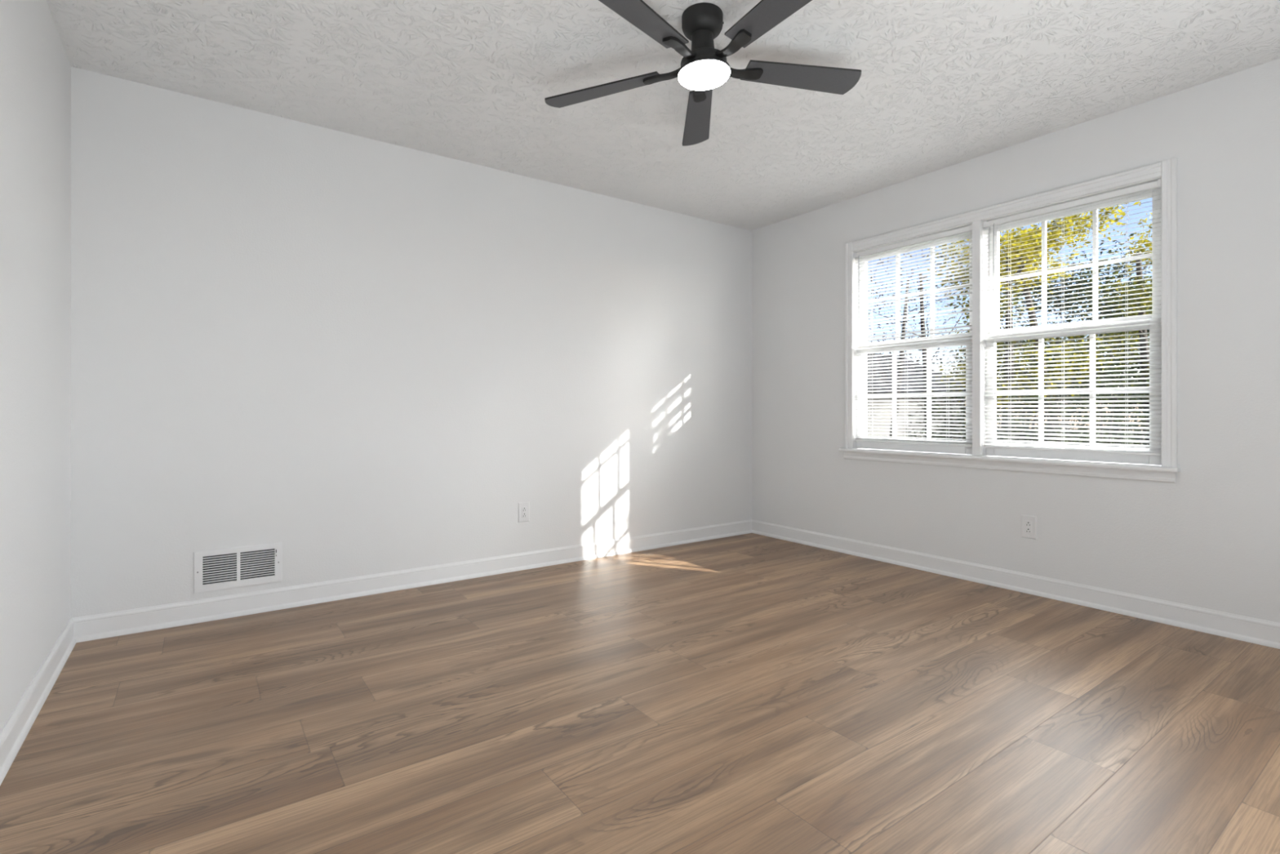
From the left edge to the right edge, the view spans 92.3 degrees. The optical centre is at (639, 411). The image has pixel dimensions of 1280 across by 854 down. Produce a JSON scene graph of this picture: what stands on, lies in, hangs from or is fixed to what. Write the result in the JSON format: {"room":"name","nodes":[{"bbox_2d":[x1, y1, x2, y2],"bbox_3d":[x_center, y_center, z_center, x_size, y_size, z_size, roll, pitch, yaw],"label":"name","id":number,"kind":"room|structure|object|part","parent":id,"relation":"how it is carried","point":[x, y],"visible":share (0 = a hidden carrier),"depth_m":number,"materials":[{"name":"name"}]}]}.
{"room":"empty bedroom","nodes":[
{"label":"empty bedroom","id":0,"kind":"room"},
{"bbox_2d":[0,0,71,731],"bbox_3d":[-1.254,-0.241,0.888,0.120,2.440,4.384,0,0,-36],"label":"wall","id":1,"kind":"structure","parent":0,"point":[35,67],"depth_m":2.01,"materials":[{"name":"paint"}]},
{"bbox_2d":[0,617,75,785],"bbox_3d":[-1.197,0.927,0.928,0.019,0.103,4.144,0,0,-36],"label":"baseboard","id":2,"kind":"structure","parent":1,"relation":"attached to","point":[16,728],"depth_m":1.96,"materials":[{"name":"paint"}]},
{"bbox_2d":[71,66,751,617],"bbox_3d":[-0.724,-0.241,3.890,4.239,2.440,0.120,0,0,-36],"label":"wall","id":3,"kind":"structure","parent":0,"point":[360,356],"depth_m":3.27,"materials":[{"name":"paint"}]},
{"bbox_2d":[193,542,281,593],"bbox_3d":[-1.919,0.747,2.948,0.355,0.194,0.020,0,0,-36],"label":"air vent","id":4,"kind":"object","parent":3,"relation":"in","point":[218,569],"visible":1,"depth_m":2.95,"materials":[{"name":"white metal"}]},
{"bbox_2d":[71,519,751,642],"bbox_3d":[-0.748,0.927,3.787,4.079,0.103,0.019,0,0,-36],"label":"baseboard","id":5,"kind":"structure","parent":3,"relation":"attached to","point":[98,626],"depth_m":3.26,"materials":[{"name":"paint"}]},
{"bbox_2d":[518,501,529,522],"bbox_3d":[-0.719,0.625,3.814,0.077,0.124,0.009,0,0,-36],"label":"wall outlet","id":6,"kind":"object","parent":3,"relation":"attached to","point":[523,507],"visible":1,"depth_m":3.81,"materials":[{"name":"white plastic"}]},
{"bbox_2d":[521,506,526,517],"bbox_3d":[-0.717,0.625,3.812,0.033,0.067,0.003,0,0,-36],"label":"receptacle","id":7,"kind":"object","parent":6,"relation":"attached to","point":[523,508],"depth_m":3.81,"materials":[{"name":"white plastic"}]},
{"bbox_2d":[0,533,1279,853],"bbox_3d":[0.453,0.979,2.110,4.079,0.001,4.144,0,0,-36],"label":"floor","id":8,"kind":"structure","parent":0,"point":[749,693],"depth_m":1.95,"materials":[{"name":"brown wood"}]},
{"bbox_2d":[46,0,1279,231],"bbox_3d":[0.469,-1.511,2.122,4.359,0.100,4.384,0,0,-36],"label":"ceiling","id":9,"kind":"structure","parent":0,"point":[941,84],"depth_m":2.65,"materials":[{"name":"white paint"}]},
{"bbox_2d":[544,0,861,146],"bbox_3d":[0.257,-1.341,2.232,1.245,0.240,1.206,0,0,-36],"label":"ceiling fan","id":10,"kind":"object","parent":9,"relation":"hanging from","point":[704,68],"visible":1,"depth_m":2.25,"materials":[{"name":"metal"}]},
{"bbox_3d":[-0.147,-1.257,2.417,0.482,0.051,0.127,0,0,20],"label":"blade","id":11,"kind":"part","parent":10,"relation":"part of","materials":[{"name":"black wood"}]},
{"bbox_3d":[-0.019,-1.269,1.952,0.127,0.033,0.482,0,0,38],"label":"blade","id":12,"kind":"part","parent":10,"relation":"part of","materials":[{"name":"black wood"}]},
{"bbox_3d":[0.253,-1.272,2.681,0.126,0.039,0.482,0,0,2],"label":"blade","id":13,"kind":"part","parent":10,"relation":"part of","materials":[{"name":"black wood"}]},
{"bbox_3d":[0.237,-1.234,2.272,0.192,0.026,0.192,0,0,-36],"label":"lamp shade","id":14,"kind":"part","parent":10,"relation":"part of","materials":[{"name":"white glass"}]},
{"bbox_3d":[0.455,-1.294,1.929,0.127,0.042,0.484,0,0,-36],"label":"blade","id":15,"kind":"part","parent":10,"relation":"part of","materials":[{"name":"black wood"}]},
{"bbox_3d":[0.628,-1.296,2.385,0.482,0.051,0.126,0,0,-15],"label":"blade","id":16,"kind":"part","parent":10,"relation":"part of","materials":[{"name":"black wood"}]},
{"bbox_2d":[751,58,1279,622],"bbox_3d":[2.211,-0.241,3.296,0.160,2.440,4.264,0,0,-36],"label":"wall","id":17,"kind":"structure","parent":0,"point":[1209,538],"depth_m":3.06,"materials":[{"name":"paint"}]},
{"bbox_2d":[839,158,1180,483],"bbox_3d":[1.983,-0.413,3.571,0.209,1.483,1.807,0,0,-36],"label":"window","id":18,"kind":"structure","parent":17,"relation":"in","point":[1039,454],"depth_m":3.26,"materials":[{"name":"paint"}]},
{"bbox_2d":[853,224,972,446],"bbox_3d":[1.700,-0.438,3.890,0.038,1.290,0.796,0,0,-36],"label":"window blind","id":19,"kind":"object","parent":18,"relation":"attached to","point":[969,228],"visible":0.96,"depth_m":3.85,"materials":[{"name":"white plastic"}]},
{"bbox_3d":[1.546,-0.428,4.114,0.028,1.246,0.001,0,0,-36],"label":"ladder cord","id":20,"kind":"part","parent":19,"relation":"part of","materials":[{"name":"white fabric"}]},
{"bbox_3d":[1.692,-0.428,3.910,0.028,1.246,0.001,0,0,-36],"label":"ladder cord","id":21,"kind":"part","parent":19,"relation":"part of","materials":[{"name":"white fabric"}]},
{"bbox_3d":[1.704,0.201,3.894,0.025,0.012,0.788,0,0,-36],"label":"rail","id":22,"kind":"part","parent":19,"relation":"part of","materials":[{"name":"white plastic"}]},
{"bbox_3d":[1.848,-0.428,3.693,0.028,1.246,0.001,0,0,-36],"label":"ladder cord","id":23,"kind":"part","parent":19,"relation":"part of","materials":[{"name":"white fabric"}]},
{"bbox_2d":[856,231,972,454],"bbox_3d":[1.749,-0.415,3.926,0.072,1.338,0.796,0,0,-36],"label":"window","id":24,"kind":"structure","parent":18,"relation":"attached to","point":[879,446],"depth_m":3.90,"materials":[{"name":"paint"}]},
{"bbox_3d":[1.733,-0.088,3.915,0.034,0.685,0.796,0,0,-36],"label":"sash","id":25,"kind":"part","parent":24,"relation":"part of","materials":[{"name":"paint"}]},
{"bbox_3d":[1.765,-0.756,3.938,0.032,0.655,0.796,0,0,-36],"label":"sash","id":26,"kind":"part","parent":24,"relation":"part of","materials":[{"name":"paint"}]},
{"bbox_3d":[1.934,-0.416,3.533,0.014,1.347,0.048,0,0,-36],"label":"mullion casing","id":27,"kind":"part","parent":18,"relation":"part of","materials":[{"name":"paint"}]},
{"bbox_3d":[1.930,0.266,3.534,0.079,0.020,1.807,0,0,-36],"label":"window sill","id":28,"kind":"part","parent":18,"relation":"part of","materials":[{"name":"paint"}]},
{"bbox_2d":[982,178,1161,455],"bbox_3d":[2.201,-0.438,3.191,0.038,1.290,0.807,0,0,-36],"label":"window blind","id":29,"kind":"object","parent":18,"relation":"attached to","point":[1155,184],"visible":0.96,"depth_m":3.15,"materials":[{"name":"white plastic"}]},
{"bbox_3d":[2.201,-0.428,3.200,0.028,1.246,0.001,0,0,-36],"label":"ladder cord","id":30,"kind":"part","parent":29,"relation":"part of","materials":[{"name":"white fabric"}]},
{"bbox_3d":[2.205,0.201,3.194,0.025,0.012,0.799,0,0,-36],"label":"rail","id":31,"kind":"part","parent":29,"relation":"part of","materials":[{"name":"white plastic"}]},
{"bbox_3d":[2.358,-0.428,2.981,0.028,1.246,0.001,0,0,-36],"label":"ladder cord","id":32,"kind":"part","parent":29,"relation":"part of","materials":[{"name":"white fabric"}]},
{"bbox_3d":[2.235,-0.088,3.215,0.034,0.685,0.807,0,0,-36],"label":"sash","id":33,"kind":"part","parent":18,"relation":"part of","materials":[{"name":"paint"}]},
{"bbox_3d":[2.266,-0.756,3.238,0.032,0.655,0.807,0,0,-36],"label":"sash","id":34,"kind":"part","parent":18,"relation":"part of","materials":[{"name":"paint"}]},
{"bbox_2d":[751,519,1279,648],"bbox_3d":[2.103,0.927,3.292,0.019,0.103,4.144,0,0,-36],"label":"baseboard","id":35,"kind":"structure","parent":17,"relation":"attached to","point":[1250,629],"depth_m":3.20,"materials":[{"name":"paint"}]},
{"bbox_2d":[1021,514,1036,539],"bbox_3d":[2.094,0.623,3.314,0.009,0.124,0.077,0,0,-36],"label":"wall outlet","id":36,"kind":"object","parent":17,"relation":"attached to","point":[1028,523],"visible":1,"depth_m":3.31,"materials":[{"name":"white plastic"}]},
{"bbox_2d":[1025,520,1031,533],"bbox_3d":[2.092,0.623,3.312,0.003,0.067,0.033,0,0,-36],"label":"receptacle","id":37,"kind":"object","parent":36,"relation":"attached to","point":[1028,522],"depth_m":3.31,"materials":[{"name":"white plastic"}]},
{"label":"outside","id":38,"kind":"structure","parent":0,"visible":0},
{"bbox_2d":[964,428,1145,448],"bbox_3d":[17.196,1.679,30.770,56.204,0.300,90.000,0,0,-36],"label":"ground","id":39,"kind":"structure","parent":38,"point":[1034,428],"depth_m":35.23,"materials":[{"name":"green plant"}]},
{"bbox_2d":[866,353,965,440],"bbox_3d":[6.537,-0.371,22.212,10.300,3.800,6.500,0,0,-36],"label":"house","id":40,"kind":"structure","parent":39,"relation":"on","point":[877,357],"depth_m":20.63,"materials":[{"name":"white"}]},
{"bbox_2d":[866,258,967,438],"bbox_3d":[7.239,-1.816,16.937,4.977,6.713,4.618,0,0,7],"label":"bare tree","id":41,"kind":"object","parent":39,"relation":"on","point":[905,304],"visible":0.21,"depth_m":17.29,"materials":[{"name":"brown plant"}]},
{"bbox_2d":[902,378,1020,440],"bbox_3d":[6.427,0.442,12.255,2.208,2.191,2.142,0,0,-36],"label":"bush","id":42,"kind":"object","parent":39,"relation":"on","point":[932,397],"visible":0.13,"depth_m":12.37,"materials":[{"name":"green plant"}]},
{"bbox_2d":[866,230,1065,439],"bbox_3d":[6.188,-1.618,12.956,5.077,6.302,4.944,0,0,-36],"label":"bare tree","id":43,"kind":"object","parent":39,"relation":"on","point":[922,304],"visible":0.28,"depth_m":12.85,"materials":[{"name":"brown plant"}]},
{"bbox_2d":[911,366,1088,445],"bbox_3d":[4.708,0.520,7.849,2.206,2.223,2.044,0,0,-6],"label":"bush","id":44,"kind":"object","parent":39,"relation":"on","point":[1003,373],"visible":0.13,"depth_m":7.61,"materials":[{"name":"green plant"}]},
{"bbox_2d":[940,318,1083,435],"bbox_3d":[15.102,-1.118,25.121,6.055,5.306,5.627,0,0,-36],"label":"evergreen tree","id":45,"kind":"object","parent":39,"relation":"on","point":[1014,318],"visible":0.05,"depth_m":24.80,"materials":[{"name":"green plant"}]},
{"bbox_2d":[927,212,1098,439],"bbox_3d":[4.973,-0.578,8.121,2.083,4.221,2.042,0,0,6],"label":"leafy tree","id":46,"kind":"object","parent":39,"relation":"on","point":[1034,229],"visible":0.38,"depth_m":8.19,"materials":[{"name":"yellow plant"}]},
{"bbox_2d":[926,200,1139,441],"bbox_3d":[5.053,-0.895,8.624,2.504,4.864,2.792,0,0,-4],"label":"leafy tree","id":47,"kind":"object","parent":39,"relation":"on","point":[1105,213],"visible":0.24,"depth_m":8.07,"materials":[{"name":"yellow plant"}]},
{"bbox_2d":[934,233,1149,445],"bbox_3d":[8.298,-0.987,12.745,4.541,5.056,4.151,0,0,1],"label":"evergreen tree","id":48,"kind":"object","parent":39,"relation":"on","point":[1131,234],"visible":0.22,"depth_m":12.56,"materials":[{"name":"green plant"}]},
{"bbox_2d":[996,372,1149,448],"bbox_3d":[5.146,0.618,6.876,2.198,2.131,2.210,0,0,10],"label":"bush","id":49,"kind":"object","parent":39,"relation":"on","point":[1108,377],"visible":0.1,"depth_m":6.82,"materials":[{"name":"green plant"}]},
{"bbox_2d":[1004,229,1151,447],"bbox_3d":[12.447,-1.622,15.655,5.453,6.313,6.109,0,0,5],"label":"evergreen tree","id":50,"kind":"object","parent":39,"relation":"on","point":[1101,252],"visible":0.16,"depth_m":15.87,"materials":[{"name":"green plant"}]},
{"bbox_2d":[1019,265,1151,448],"bbox_3d":[15.757,-1.407,20.328,5.303,6.387,5.405,0,0,-11],"label":"evergreen tree","id":51,"kind":"object","parent":39,"relation":"on","point":[1150,277],"visible":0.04,"depth_m":19.89,"materials":[{"name":"green plant"}]},
{"bbox_2d":[1032,201,1151,444],"bbox_3d":[6.706,-0.700,8.516,2.279,4.468,2.181,0,0,13],"label":"leafy tree","id":52,"kind":"object","parent":39,"relation":"on","point":[1140,242],"visible":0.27,"depth_m":8.52,"materials":[{"name":"green plant"}]}
]}

